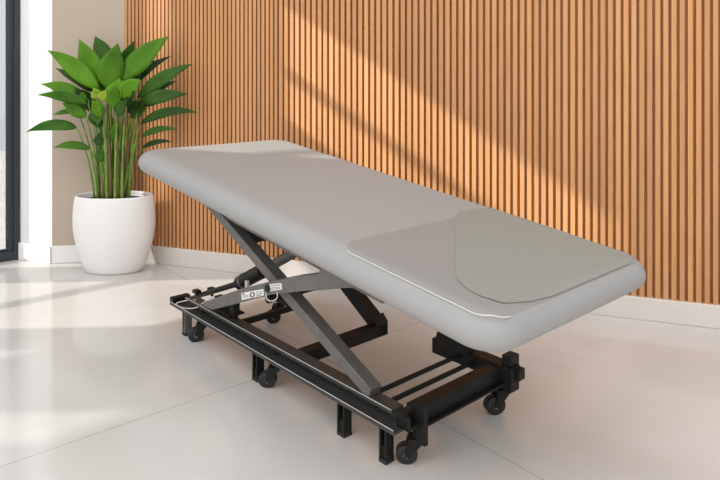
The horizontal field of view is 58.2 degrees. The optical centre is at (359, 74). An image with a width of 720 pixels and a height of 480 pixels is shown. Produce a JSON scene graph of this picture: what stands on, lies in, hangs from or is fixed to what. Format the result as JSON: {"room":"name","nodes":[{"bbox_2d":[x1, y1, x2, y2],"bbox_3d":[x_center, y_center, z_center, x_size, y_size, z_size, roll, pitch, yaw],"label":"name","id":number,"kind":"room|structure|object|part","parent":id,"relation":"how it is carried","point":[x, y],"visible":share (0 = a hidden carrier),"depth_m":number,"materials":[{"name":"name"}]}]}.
{"room":"examination room","nodes":[
{"label":"examination room","id":0,"kind":"room"},
{"bbox_2d":[20,0,51,246],"bbox_3d":[-2.026,-0.450,4.340,0.272,3.300,0.360,0,0,21],"label":"wall","id":1,"kind":"structure","parent":0,"point":[35,15],"depth_m":4.17,"materials":[{"name":"white paint"}]},
{"bbox_2d":[18,242,51,263],"bbox_3d":[-2.092,1.145,4.162,0.275,0.110,0.014,0,0,22],"label":"baseboard","id":2,"kind":"structure","parent":1,"relation":"attached to","point":[26,251],"depth_m":4.15,"materials":[{"name":"white paint"}]},
{"bbox_2d":[52,0,124,245],"bbox_3d":[-1.738,-0.450,4.201,0.470,3.300,0.060,0,0,-12],"label":"wall","id":3,"kind":"structure","parent":0,"point":[72,20],"depth_m":4.15,"materials":[{"name":"beige paint"}]},
{"bbox_2d":[52,245,80,263],"bbox_3d":[-1.772,1.145,4.157,0.387,0.110,0.011,0,0,-12],"label":"baseboard","id":4,"kind":"structure","parent":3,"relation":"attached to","point":[66,253],"depth_m":4.13,"materials":[{"name":"white paint"}]},
{"bbox_2d":[0,260,719,479],"bbox_3d":[-1.937,1.230,1.944,8.243,0.060,4.682,0,0,15],"label":"floor","id":5,"kind":"structure","parent":0,"point":[100,378],"depth_m":2.40,"materials":[{"name":"tile"}]},
{"bbox_2d":[27,36,196,274],"bbox_3d":[-1.481,0.478,3.967,1.022,1.444,0.326,0,0,0],"label":"potted plant","id":6,"kind":"object","parent":5,"relation":"on","point":[113,226],"visible":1,"depth_m":3.90,"materials":[{"name":"green plant"}]},
{"bbox_3d":[-1.673,0.544,3.955,0.116,0.449,0.015,0,0,-44],"label":"stem","id":7,"kind":"part","parent":6,"relation":"part of","materials":[{"name":"green plant"}]},
{"bbox_3d":[-1.665,0.500,3.963,0.146,0.537,0.014,0,0,10],"label":"stem","id":8,"kind":"part","parent":6,"relation":"part of","materials":[{"name":"green plant"}]},
{"bbox_3d":[-1.628,0.511,3.952,0.058,0.516,0.098,0,0,0],"label":"stem","id":9,"kind":"part","parent":6,"relation":"part of","materials":[{"name":"green plant"}]},
{"bbox_3d":[-1.608,0.609,3.975,0.015,0.320,0.104,0,0,44],"label":"stem","id":10,"kind":"part","parent":6,"relation":"part of","materials":[{"name":"green plant"}]},
{"bbox_3d":[-1.558,0.459,3.925,0.023,0.619,0.093,0,0,0],"label":"stem","id":11,"kind":"part","parent":6,"relation":"part of","materials":[{"name":"green plant"}]},
{"bbox_3d":[-1.554,0.646,3.929,0.015,0.247,0.077,0,0,2],"label":"stem","id":12,"kind":"part","parent":6,"relation":"part of","materials":[{"name":"green plant"}]},
{"bbox_3d":[-1.525,0.512,3.920,0.015,0.514,0.131,0,0,3],"label":"stem","id":13,"kind":"part","parent":6,"relation":"part of","materials":[{"name":"green plant"}]},
{"bbox_3d":[-1.526,0.454,3.961,0.044,0.628,0.016,0,0,0],"label":"stem","id":14,"kind":"part","parent":6,"relation":"part of","materials":[{"name":"green plant"}]},
{"bbox_3d":[-1.511,0.967,3.978,0.499,0.466,0.300,0,0,0],"label":"pot","id":15,"kind":"part","parent":6,"relation":"part of","materials":[{"name":"white ceramic"}]},
{"bbox_3d":[-1.459,0.477,3.931,0.069,0.584,0.105,0,0,0],"label":"stem","id":16,"kind":"part","parent":6,"relation":"part of","materials":[{"name":"green plant"}]},
{"bbox_3d":[-1.460,0.452,3.937,0.052,0.633,0.164,0,0,0],"label":"stem","id":17,"kind":"part","parent":6,"relation":"part of","materials":[{"name":"green plant"}]},
{"bbox_3d":[-1.462,0.418,3.980,0.064,0.701,0.014,0,0,0],"label":"stem","id":18,"kind":"part","parent":6,"relation":"part of","materials":[{"name":"green plant"}]},
{"bbox_3d":[-1.443,0.515,3.953,0.104,0.508,0.014,0,0,17],"label":"stem","id":19,"kind":"part","parent":6,"relation":"part of","materials":[{"name":"green plant"}]},
{"bbox_3d":[-1.443,0.496,3.946,0.014,0.545,0.091,0,0,-44],"label":"stem","id":20,"kind":"part","parent":6,"relation":"part of","materials":[{"name":"green plant"}]},
{"bbox_3d":[-1.410,0.454,3.972,0.117,0.630,0.090,0,0,0],"label":"stem","id":21,"kind":"part","parent":6,"relation":"part of","materials":[{"name":"green plant"}]},
{"bbox_3d":[-1.401,0.573,3.963,0.131,0.392,0.014,0,0,11],"label":"stem","id":22,"kind":"part","parent":6,"relation":"part of","materials":[{"name":"green plant"}]},
{"bbox_3d":[-1.400,0.460,3.985,0.115,0.616,0.014,0,0,24],"label":"stem","id":23,"kind":"part","parent":6,"relation":"part of","materials":[{"name":"green plant"}]},
{"bbox_3d":[-1.401,0.608,3.970,0.127,0.322,0.015,0,0,-11],"label":"stem","id":24,"kind":"part","parent":6,"relation":"part of","materials":[{"name":"green plant"}]},
{"bbox_3d":[-1.378,0.533,3.940,0.091,0.472,0.014,0,0,19],"label":"stem","id":25,"kind":"part","parent":6,"relation":"part of","materials":[{"name":"green plant"}]},
{"bbox_3d":[-1.378,0.469,3.941,0.085,0.600,0.053,0,0,0],"label":"stem","id":26,"kind":"part","parent":6,"relation":"part of","materials":[{"name":"green plant"}]},
{"bbox_2d":[138,140,645,464],"bbox_3d":[-0.062,0.776,2.561,0.871,0.848,2.085,0,0,-42],"label":"couch","id":27,"kind":"object","parent":5,"relation":"on","point":[487,279],"visible":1,"depth_m":2.20,"materials":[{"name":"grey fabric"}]},
{"bbox_3d":[-0.800,1.133,2.993,0.034,0.110,0.030,0,0,-42],"label":"leg","id":28,"kind":"part","parent":27,"relation":"part of","materials":[{"name":"grey metal"}]},
{"bbox_3d":[-0.597,1.012,2.847,0.073,0.037,0.213,0,0,-42],"label":"mount plate","id":29,"kind":"part","parent":27,"relation":"part of","materials":[{"name":"black metal"}]},
{"bbox_3d":[-0.538,1.033,2.761,0.022,0.115,0.037,0,0,-42],"label":"post","id":30,"kind":"part","parent":27,"relation":"part of","materials":[{"name":"black metal"}]},
{"bbox_3d":[-0.425,0.653,2.657,0.022,0.102,0.387,0,0,-42],"label":"gusset plate","id":31,"kind":"part","parent":27,"relation":"part of","materials":[{"name":"black metal"}]},
{"bbox_3d":[-0.401,1.133,2.549,0.034,0.110,0.034,0,0,-42],"label":"leg","id":32,"kind":"part","parent":27,"relation":"part of","materials":[{"name":"black metal"}]},
{"bbox_3d":[-0.331,0.769,2.679,0.041,0.165,0.257,0,0,-42],"label":"piston rod","id":33,"kind":"part","parent":27,"relation":"part of","materials":[{"name":"grey metal"}]},
{"bbox_3d":[-0.295,0.818,2.397,0.044,0.357,1.096,0,0,-42],"label":"scissor arm","id":34,"kind":"part","parent":27,"relation":"part of","materials":[{"name":"grey metal"}]},
{"bbox_3d":[-0.366,1.057,2.522,0.087,0.049,1.494,0,0,-42],"label":"rail","id":35,"kind":"part","parent":27,"relation":"part of","materials":[{"name":"grey metal"}]},
{"bbox_3d":[-0.323,0.783,2.502,0.049,0.518,1.124,0,0,-42],"label":"scissor arm","id":36,"kind":"part","parent":27,"relation":"part of","materials":[{"name":"grey metal"}]},
{"bbox_3d":[-0.250,0.616,2.433,0.049,0.214,1.012,0,0,-42],"label":"rail","id":37,"kind":"part","parent":27,"relation":"part of","materials":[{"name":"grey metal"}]},
{"bbox_3d":[-0.052,1.133,2.160,0.034,0.110,0.037,0,0,-42],"label":"leg","id":38,"kind":"part","parent":27,"relation":"part of","materials":[{"name":"black metal"}]},
{"bbox_3d":[0.006,0.981,2.779,0.062,0.203,0.265,0,0,-42],"label":"link arm","id":39,"kind":"part","parent":27,"relation":"part of","materials":[{"name":"black metal"}]},
{"bbox_3d":[0.082,1.133,2.011,0.034,0.110,0.032,0,0,-42],"label":"leg","id":40,"kind":"part","parent":27,"relation":"part of","materials":[{"name":"black metal"}]},
{"bbox_3d":[0.211,1.041,2.262,0.457,0.016,0.016,0,0,-42],"label":"cross rod","id":41,"kind":"part","parent":27,"relation":"part of","materials":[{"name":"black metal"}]},
{"bbox_3d":[0.185,1.069,1.986,0.017,0.120,0.052,0,0,-42],"label":"caster plate","id":42,"kind":"part","parent":27,"relation":"part of","materials":[{"name":"black metal"}]},
{"bbox_3d":[0.253,1.046,2.215,0.457,0.016,0.016,0,0,-42],"label":"cross rod","id":43,"kind":"part","parent":27,"relation":"part of","materials":[{"name":"black metal"}]},
{"bbox_3d":[0.421,1.047,2.389,0.054,0.057,0.366,0,0,-42],"label":"rail","id":44,"kind":"part","parent":27,"relation":"part of","materials":[{"name":"black metal"}]},
{"bbox_3d":[0.541,1.048,2.275,0.051,0.126,0.066,0,0,-42],"label":"caster plate","id":45,"kind":"part","parent":27,"relation":"part of","materials":[{"name":"black metal"}]},
{"bbox_2d":[125,0,719,304],"bbox_3d":[0.516,-0.450,3.547,4.360,3.300,0.124,0,0,20],"label":"wall","id":46,"kind":"structure","parent":0,"point":[597,121],"depth_m":3.44,"materials":[{"name":"brown wood"}]},
{"bbox_2d":[146,245,719,328],"bbox_3d":[0.501,1.145,3.503,4.360,0.110,0.048,0,0,20],"label":"baseboard","id":47,"kind":"structure","parent":46,"relation":"attached to","point":[701,314],"depth_m":3.21,"materials":[{"name":"stone"}]},
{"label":"wall window","id":48,"kind":"structure","parent":0,"visible":0},
{"bbox_2d":[0,0,19,261],"bbox_3d":[-2.420,-0.131,4.088,0.479,2.662,0.072,0,0,-39],"label":"window","id":49,"kind":"structure","parent":48,"relation":"in","point":[12,7],"depth_m":4.20,"materials":[{"name":"grey metal"}]},
{"label":"outside","id":50,"kind":"structure","parent":0,"visible":0},
{"bbox_2d":[0,151,5,248],"bbox_3d":[-6.127,1.236,6.686,10.543,0.001,12.310,0,0,0],"label":"ground","id":51,"kind":"structure","parent":50,"point":[2,153],"depth_m":6.37,"materials":[{"name":"white"}]}
]}

